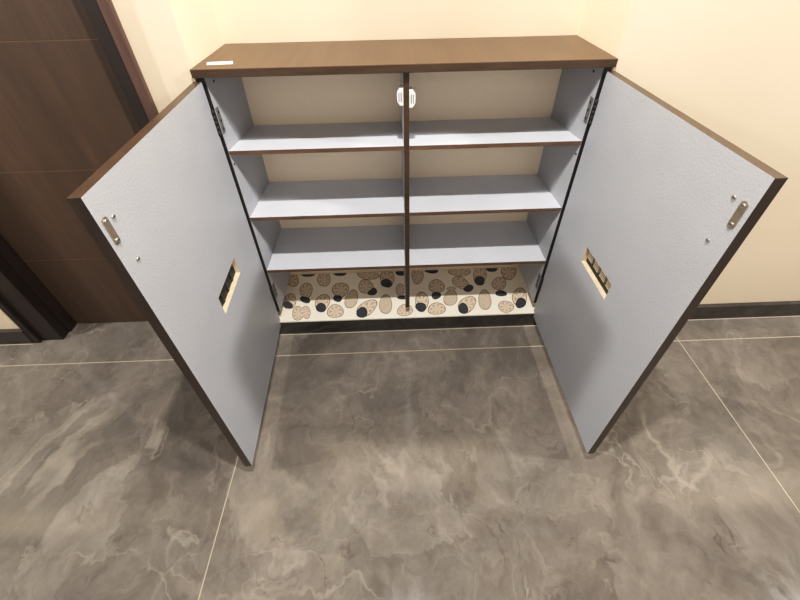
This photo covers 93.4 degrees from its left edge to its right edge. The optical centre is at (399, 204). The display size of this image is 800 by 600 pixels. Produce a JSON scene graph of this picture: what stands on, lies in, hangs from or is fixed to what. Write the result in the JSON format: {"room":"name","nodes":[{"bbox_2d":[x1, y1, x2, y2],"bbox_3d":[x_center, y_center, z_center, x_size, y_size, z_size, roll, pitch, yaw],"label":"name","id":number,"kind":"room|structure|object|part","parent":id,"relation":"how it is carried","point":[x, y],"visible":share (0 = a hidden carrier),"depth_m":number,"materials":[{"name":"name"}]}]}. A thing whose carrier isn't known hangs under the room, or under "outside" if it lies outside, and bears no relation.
{"room":"entrance hallway","nodes":[
{"label":"entrance hallway","id":0,"kind":"room"},
{"bbox_2d":[213,0,585,274],"bbox_3d":[0.002,-0.824,1.175,1.448,3.000,0.119,-2,37,-1],"label":"wall","id":1,"kind":"structure","parent":0,"point":[240,21],"depth_m":1.25,"materials":[{"name":"beige paint"}]},
{"bbox_2d":[0,316,799,599],"bbox_3d":[-0.036,1.142,1.095,8.200,0.060,3.000,-2,37,-1],"label":"floor","id":2,"kind":"structure","parent":0,"point":[442,463],"depth_m":1.31,"materials":[{"name":"tile"}]},
{"bbox_2d":[0,0,799,328],"bbox_3d":[-0.092,-0.703,1.015,8.200,3.000,0.276,-2,37,-1],"label":"wall","id":3,"kind":"structure","parent":0,"point":[732,67],"depth_m":1.11,"materials":[{"name":"beige paint"}]},
{"bbox_2d":[0,328,33,344],"bbox_3d":[-2.936,0.643,1.719,2.454,0.092,0.019,-2,37,-1],"label":"baseboard","id":4,"kind":"structure","parent":3,"relation":"attached to","point":[7,336],"depth_m":1.73,"materials":[{"name":"stone"}]},
{"bbox_2d":[0,0,158,342],"bbox_3d":[-1.226,-0.283,1.177,0.997,2.170,0.140,-2,37,-1],"label":"door","id":5,"kind":"structure","parent":3,"relation":"in","point":[74,91],"depth_m":1.27,"materials":[{"name":"brown wood"}]},
{"bbox_2d":[279,301,799,333],"bbox_3d":[1.733,0.496,1.790,4.604,0.092,0.019,-2,37,-1],"label":"baseboard","id":6,"kind":"structure","parent":3,"relation":"attached to","point":[513,319],"depth_m":1.76,"materials":[{"name":"stone"}]},
{"bbox_2d":[278,267,534,322],"bbox_3d":[0.031,0.432,1.851,1.208,0.009,0.290,-2,37,-1],"label":"liner","id":7,"kind":"object","parent":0,"point":[483,291],"visible":0.99,"depth_m":1.84,"materials":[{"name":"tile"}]},
{"bbox_2d":[66,35,787,465],"bbox_3d":[0.034,0.154,1.290,1.226,1.161,0.859,-2,37,-1],"label":"cabinet","id":8,"kind":"object","parent":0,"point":[618,211],"visible":1,"depth_m":1.23,"materials":[{"name":"brown wood"}]},
{"bbox_3d":[-0.522,0.047,0.682,0.002,0.062,0.015,-3,37,-3],"label":"strike plate","id":9,"kind":"part","parent":8,"relation":"part of","materials":[{"name":"metal"}]},
{"bbox_3d":[-0.549,0.269,1.183,0.023,1.123,0.576,-3,37,-3],"label":"door","id":10,"kind":"part","parent":8,"relation":"part of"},
{"bbox_2d":[219,264,235,306],"bbox_3d":[-0.558,0.253,1.195,0.006,0.074,0.173,-3,37,-3],"label":"vent grille","id":11,"kind":"object","parent":8,"relation":"attached to","point":[224,290],"depth_m":1.21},
{"bbox_3d":[-0.567,-0.022,1.502,0.022,1.061,0.272,-2,37,-1],"label":"panel","id":12,"kind":"part","parent":8,"relation":"part of","materials":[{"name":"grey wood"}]},
{"bbox_2d":[229,121,403,154],"bbox_3d":[-0.276,-0.243,1.348,0.569,0.049,0.267,-2,37,-1],"label":"shelf","id":13,"kind":"object","parent":8,"relation":"attached to","point":[253,137],"depth_m":1.32,"materials":[{"name":"grey laminate"}]},
{"bbox_2d":[250,178,404,220],"bbox_3d":[-0.271,-0.028,1.508,0.569,0.034,0.267,-2,37,-1],"label":"shelf","id":14,"kind":"object","parent":8,"relation":"attached to","point":[277,198],"depth_m":1.49,"materials":[{"name":"grey laminate"}]},
{"bbox_2d":[267,225,404,272],"bbox_3d":[-0.267,0.187,1.667,0.569,0.017,0.267,-2,37,-1],"label":"shelf","id":15,"kind":"object","parent":8,"relation":"attached to","point":[296,248],"depth_m":1.65,"materials":[{"name":"grey laminate"}]},
{"bbox_3d":[0.017,-0.120,1.619,1.154,1.059,0.003,-2,37,-1],"label":"panel","id":16,"kind":"part","parent":8,"relation":"part of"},
{"bbox_3d":[0.012,-0.471,1.181,1.206,0.024,0.290,-2,37,-1],"label":"panel","id":17,"kind":"part","parent":8,"relation":"part of","materials":[{"name":"brown wood"}]},
{"bbox_2d":[409,221,545,267],"bbox_3d":[0.319,0.168,1.676,0.567,0.017,0.267,-2,37,-1],"label":"shelf","id":18,"kind":"object","parent":8,"relation":"attached to","point":[432,243],"depth_m":1.66,"materials":[{"name":"grey laminate"}]},
{"bbox_2d":[409,174,560,215],"bbox_3d":[0.315,-0.046,1.517,0.567,0.034,0.267,-2,37,-1],"label":"shelf","id":19,"kind":"object","parent":8,"relation":"attached to","point":[429,194],"depth_m":1.49,"materials":[{"name":"grey laminate"}]},
{"bbox_2d":[409,117,580,149],"bbox_3d":[0.310,-0.262,1.357,0.567,0.049,0.267,-2,37,-1],"label":"shelf","id":20,"kind":"object","parent":8,"relation":"attached to","point":[425,133],"depth_m":1.32,"materials":[{"name":"grey laminate"}]},
{"bbox_3d":[0.610,-0.059,1.520,0.022,1.061,0.272,-2,37,-1],"label":"panel","id":21,"kind":"part","parent":8,"relation":"part of","materials":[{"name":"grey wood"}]},
{"bbox_2d":[588,251,594,262],"bbox_3d":[0.632,0.168,1.242,0.009,0.037,0.030,-2,37,-1],"label":"vent","id":22,"kind":"object","parent":8,"relation":"attached to","point":[591,255],"depth_m":1.24,"materials":[{"name":"beige"}]},
{"bbox_2d":[593,260,600,272],"bbox_3d":[0.634,0.193,1.209,0.009,0.037,0.030,-2,37,-1],"label":"vent","id":23,"kind":"object","parent":8,"relation":"attached to","point":[596,263],"depth_m":1.20,"materials":[{"name":"beige"}]},
{"bbox_2d":[586,257,607,294],"bbox_3d":[0.643,0.214,1.205,0.006,0.069,0.167,-2,37,-1],"label":"vent grille","id":24,"kind":"object","parent":8,"relation":"attached to","point":[594,270],"depth_m":1.21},
{"bbox_2d":[599,269,606,281],"bbox_3d":[0.636,0.218,1.175,0.009,0.037,0.030,-2,37,-1],"label":"vent","id":25,"kind":"object","parent":8,"relation":"attached to","point":[602,272],"depth_m":1.17,"materials":[{"name":"beige"}]},
{"bbox_2d":[605,280,610,290],"bbox_3d":[0.638,0.242,1.142,0.009,0.037,0.030,-2,37,-1],"label":"vent","id":26,"kind":"object","parent":8,"relation":"attached to","point":[607,282],"depth_m":1.15,"materials":[{"name":"beige"}]},
{"bbox_3d":[0.636,0.234,1.199,0.023,1.123,0.581,-2,37,-1],"label":"door","id":27,"kind":"part","parent":8,"relation":"part of","materials":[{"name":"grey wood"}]},
{"bbox_3d":[0.627,0.019,0.701,0.002,0.062,0.015,-2,37,-1],"label":"strike plate","id":28,"kind":"part","parent":8,"relation":"part of","materials":[{"name":"metal"}]}
]}

